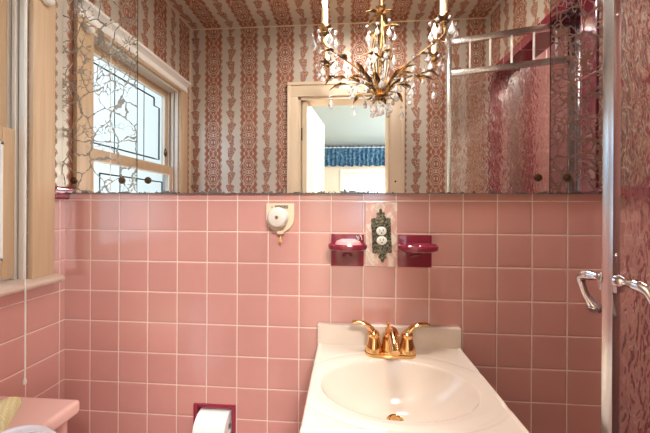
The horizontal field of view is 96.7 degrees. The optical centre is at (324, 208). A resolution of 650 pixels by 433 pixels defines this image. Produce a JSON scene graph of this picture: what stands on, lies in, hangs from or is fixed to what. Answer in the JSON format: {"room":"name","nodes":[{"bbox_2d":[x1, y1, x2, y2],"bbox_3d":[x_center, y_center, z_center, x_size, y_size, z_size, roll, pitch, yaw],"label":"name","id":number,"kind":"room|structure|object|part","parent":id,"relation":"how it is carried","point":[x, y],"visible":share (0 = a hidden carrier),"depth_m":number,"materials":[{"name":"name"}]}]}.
{"room":"bathroom","nodes":[
{"label":"bathroom","id":0,"kind":"room"},
{"bbox_2d":[0,0,64,398],"bbox_3d":[-1.038,0.041,0.565,0.100,2.447,0.998,0,0,4],"label":"wall","id":1,"kind":"structure","parent":0,"point":[45,305],"depth_m":0.98,"materials":[{"name":"pink tile"}]},
{"bbox_2d":[0,0,64,296],"bbox_3d":[-1.010,-0.270,0.616,0.146,1.054,0.806,0,0,4],"label":"window","id":2,"kind":"structure","parent":1,"relation":"in","point":[40,170],"depth_m":0.93,"materials":[{"name":"white paint"}]},
{"bbox_3d":[-1.052,-0.460,0.630,0.022,0.500,0.595,0,0,4],"label":"sash","id":3,"kind":"part","parent":2,"relation":"part of","materials":[{"name":"beige wood"}]},
{"bbox_3d":[-1.026,-0.017,0.628,0.025,0.473,0.595,0,0,4],"label":"sash","id":4,"kind":"part","parent":2,"relation":"part of","materials":[{"name":"beige wood"}]},
{"bbox_2d":[22,0,26,384],"bbox_3d":[-0.929,-0.123,0.885,0.038,1.328,0.010,0,0,4],"label":"blind cord","id":5,"kind":"object","parent":2,"relation":"hanging from","point":[24,382],"visible":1,"depth_m":0.88,"materials":[{"name":"white fabric"}]},
{"bbox_3d":[-1.010,0.241,0.616,0.141,0.032,0.806,0,0,4],"label":"sill","id":6,"kind":"part","parent":2,"relation":"part of","materials":[{"name":"paint"}]},
{"bbox_3d":[-0.973,-0.252,0.625,0.018,0.963,0.763,0,0,4],"label":"casing","id":7,"kind":"part","parent":2,"relation":"part of","materials":[{"name":"beige wood"}]},
{"bbox_2d":[42,0,54,5],"bbox_3d":[-0.926,-0.698,0.966,0.036,0.030,0.036,0,0,4],"label":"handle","id":8,"kind":"object","parent":2,"relation":"attached to","point":[47,2],"visible":1,"depth_m":0.96,"materials":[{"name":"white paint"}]},
{"bbox_2d":[55,186,69,198],"bbox_3d":[-0.945,-0.056,1.032,0.018,0.046,0.053,0,0,4],"label":"trim","id":9,"kind":"structure","parent":1,"relation":"attached to","point":[60,192],"depth_m":1.03,"materials":[{"name":"red ceramic"}]},
{"bbox_2d":[64,193,601,432],"bbox_3d":[0.410,0.049,1.024,2.925,2.447,0.120,0,0,4],"label":"wall","id":10,"kind":"structure","parent":0,"point":[174,302],"depth_m":1.00,"materials":[{"name":"pink tile"}]},
{"bbox_2d":[62,0,137,192],"bbox_3d":[-0.808,-0.616,1.040,0.284,1.122,0.020,0,0,4],"label":"mirror panel","id":11,"kind":"object","parent":10,"relation":"attached to","point":[100,94],"visible":1,"depth_m":1.04,"materials":[{"name":"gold mirror"}]},
{"bbox_2d":[193,403,235,432],"bbox_3d":[-0.386,0.763,1.066,0.152,0.146,0.104,0,0,4],"label":"toilet paper holder","id":12,"kind":"object","parent":10,"relation":"attached to","point":[196,406],"visible":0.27,"depth_m":1.01,"materials":[{"name":"red ceramic"}]},
{"bbox_2d":[192,408,231,432],"bbox_3d":[-0.389,0.768,1.021,0.110,0.112,0.112,0,0,4],"label":"toilet paper roll","id":13,"kind":"object","parent":12,"relation":"on","point":[208,420],"visible":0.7,"depth_m":0.99,"materials":[{"name":"white paper"}]},
{"bbox_2d":[266,203,294,242],"bbox_3d":[-0.155,0.051,0.978,0.096,0.137,0.054,0,0,4],"label":"reel","id":14,"kind":"object","parent":10,"relation":"attached to","point":[280,217],"visible":1,"depth_m":0.99,"materials":[{"name":"beige plastic"}]},
{"bbox_3d":[-0.159,0.031,0.972,0.070,0.070,0.040,0,0,4],"label":"knob","id":15,"kind":"part","parent":14,"relation":"part of","materials":[{"name":"plastic"}]},
{"bbox_2d":[137,0,549,193],"bbox_3d":[0.030,-0.612,0.981,1.390,1.122,0.020,0,0,4],"label":"mirror panel","id":16,"kind":"object","parent":10,"relation":"attached to","point":[235,96],"visible":1,"depth_m":0.97,"materials":[{"name":"silver metal"}]},
{"bbox_2d":[328,234,366,265],"bbox_3d":[0.073,0.142,0.940,0.128,0.108,0.098,0,0,4],"label":"soap dish","id":17,"kind":"object","parent":10,"relation":"attached to","point":[341,255],"visible":0.93,"depth_m":0.98,"materials":[{"name":"red ceramic"}]},
{"bbox_2d":[328,242,366,251],"bbox_3d":[0.073,0.127,0.936,0.128,0.027,0.089,0,0,4],"label":"tray","id":18,"kind":"object","parent":17,"relation":"on","point":[332,246],"depth_m":0.90,"materials":[{"name":"red ceramic"}]},
{"bbox_2d":[335,239,360,244],"bbox_3d":[0.075,0.115,0.941,0.085,0.032,0.061,0,0,4],"label":"soap bar","id":19,"kind":"object","parent":17,"relation":"in","point":[341,241],"visible":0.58,"depth_m":0.92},
{"bbox_2d":[365,203,396,266],"bbox_3d":[0.188,0.089,0.975,0.103,0.211,0.013,0,0,4],"label":"electrical outlet","id":20,"kind":"object","parent":10,"relation":"attached to","point":[381,218],"visible":1,"depth_m":0.97,"materials":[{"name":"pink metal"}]},
{"bbox_2d":[376,227,386,234],"bbox_3d":[0.190,0.076,0.972,0.036,0.030,0.006,0,0,4],"label":"receptacle","id":21,"kind":"object","parent":20,"relation":"attached to","point":[379,230],"depth_m":0.97,"materials":[{"name":"white plastic"}]},
{"bbox_3d":[0.190,0.091,0.972,0.067,0.183,0.007,-2,0,4],"label":"plate","id":22,"kind":"part","parent":20,"relation":"part of","materials":[{"name":"green metal"}]},
{"bbox_2d":[377,236,386,244],"bbox_3d":[0.191,0.108,0.972,0.036,0.030,0.006,0,0,4],"label":"receptacle","id":23,"kind":"object","parent":20,"relation":"attached to","point":[381,240],"depth_m":0.97,"materials":[{"name":"white plastic"}]},
{"bbox_2d":[318,322,460,348],"bbox_3d":[0.211,0.426,0.967,0.472,0.070,0.019,0,0,4],"label":"backsplash","id":24,"kind":"structure","parent":10,"relation":"attached to","point":[445,337],"depth_m":0.96,"materials":[{"name":"ceramic"}]},
{"bbox_2d":[398,235,438,267],"bbox_3d":[0.297,0.143,0.924,0.128,0.108,0.098,0,0,4],"label":"soap dish","id":25,"kind":"object","parent":10,"relation":"attached to","point":[413,250],"visible":1,"depth_m":0.96,"materials":[{"name":"red ceramic"}]},
{"bbox_2d":[398,243,438,252],"bbox_3d":[0.297,0.129,0.920,0.128,0.027,0.089,0,0,4],"label":"tray","id":26,"kind":"object","parent":25,"relation":"on","point":[402,247],"depth_m":0.89,"materials":[{"name":"red ceramic"}]},
{"bbox_2d":[549,0,602,193],"bbox_3d":[0.835,-0.608,0.924,0.218,1.122,0.020,0,0,4],"label":"mirror panel","id":27,"kind":"object","parent":10,"relation":"attached to","point":[576,26],"visible":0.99,"depth_m":0.92,"materials":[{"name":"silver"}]},
{"bbox_3d":[0.419,1.312,0.522,3.025,0.080,1.118,0,0,4],"label":"floor","id":28,"kind":"structure","parent":0,"visible":0},
{"bbox_2d":[0,396,79,432],"bbox_3d":[-0.640,0.874,0.578,0.689,0.785,0.492,0,0,4],"label":"toilet","id":29,"kind":"object","parent":28,"relation":"on","point":[34,415],"visible":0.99,"depth_m":0.77,"materials":[{"name":"pink ceramic"}]},
{"bbox_2d":[0,397,21,431],"bbox_3d":[-0.872,0.523,0.659,0.163,0.041,0.312,0,0,4],"label":"hand towel","id":30,"kind":"object","parent":29,"relation":"on","point":[9,406],"visible":1,"depth_m":0.75,"materials":[{"name":"yellow fabric"}]},
{"bbox_3d":[-0.692,0.667,0.585,0.044,0.370,0.356,0,0,4],"label":"seat lid","id":31,"kind":"part","parent":29,"relation":"part of","materials":[{"name":"white plastic"}]},
{"bbox_3d":[-0.855,0.736,0.594,0.243,0.320,0.464,0,0,4],"label":"tank","id":32,"kind":"part","parent":29,"relation":"part of","materials":[{"name":"pink ceramic"}]},
{"bbox_3d":[0.194,0.881,0.766,0.432,0.780,0.420,0,0,4],"label":"vanity cabinet","id":33,"kind":"object","parent":28,"relation":"on","visible":0},
{"bbox_2d":[300,322,529,432],"bbox_3d":[0.197,0.488,0.777,0.472,0.193,0.399,0,0,4],"label":"vanity sink","id":34,"kind":"object","parent":33,"relation":"in","point":[439,390],"visible":0.98,"depth_m":0.82,"materials":[{"name":"ceramic"}]},
{"bbox_2d":[352,320,429,358],"bbox_3d":[0.203,0.407,0.874,0.242,0.103,0.135,0,0,4],"label":"faucet","id":35,"kind":"object","parent":34,"relation":"on","point":[391,347],"visible":1,"depth_m":0.89,"materials":[{"name":"gold metal"}]},
{"bbox_3d":[0.126,0.378,0.913,0.082,0.047,0.028,0,0,4],"label":"lever","id":36,"kind":"part","parent":35,"relation":"part of","materials":[{"name":"gold metal"}]},
{"bbox_3d":[0.154,0.414,0.911,0.053,0.066,0.053,0,0,4],"label":"handle","id":37,"kind":"part","parent":35,"relation":"part of","materials":[{"name":"gold metal"}]},
{"bbox_3d":[0.205,0.452,0.908,0.158,0.012,0.054,0,0,4],"label":"plate","id":38,"kind":"part","parent":35,"relation":"part of","materials":[{"name":"gold metal"}]},
{"bbox_3d":[0.203,0.405,0.874,0.056,0.086,0.135,0,0,4],"label":"spout","id":39,"kind":"part","parent":35,"relation":"part of","materials":[{"name":"gold metal"}]},
{"bbox_3d":[0.257,0.415,0.904,0.053,0.066,0.053,0,0,4],"label":"handle","id":40,"kind":"part","parent":35,"relation":"part of","materials":[{"name":"gold metal"}]},
{"bbox_3d":[0.286,0.379,0.902,0.082,0.047,0.028,0,0,4],"label":"lever","id":41,"kind":"part","parent":35,"relation":"part of","materials":[{"name":"gold metal"}]},
{"bbox_3d":[0.959,1.225,0.396,0.116,0.100,0.702,0,0,4],"label":"trim","id":42,"kind":"structure","parent":0,"visible":0},
{"bbox_3d":[1.019,0.192,0.676,0.030,1.966,0.136,0,0,4],"label":"panel","id":43,"kind":"object","parent":42,"relation":"on","visible":0},
{"bbox_2d":[575,0,649,432],"bbox_3d":[0.746,0.185,0.588,0.493,1.947,0.131,0,0,-16],"label":"shower door","id":44,"kind":"structure","parent":43,"relation":"attached to","point":[624,278],"depth_m":0.53,"materials":[{"name":"metal"}]},
{"bbox_3d":[0.530,0.165,0.566,0.052,0.096,0.067,0,0,4],"label":"lever handle","id":45,"kind":"part","parent":44,"relation":"part of","materials":[{"name":"silver metal"}]},
{"bbox_3d":[0.543,0.165,0.492,0.066,0.096,0.052,0,0,4],"label":"lever handle","id":46,"kind":"part","parent":44,"relation":"part of","materials":[{"name":"silver metal"}]},
{"bbox_3d":[0.752,0.256,0.565,0.455,1.746,0.004,0,0,-9],"label":"glass panel","id":47,"kind":"part","parent":44,"relation":"part of","materials":[{"name":"pink"}]}
]}

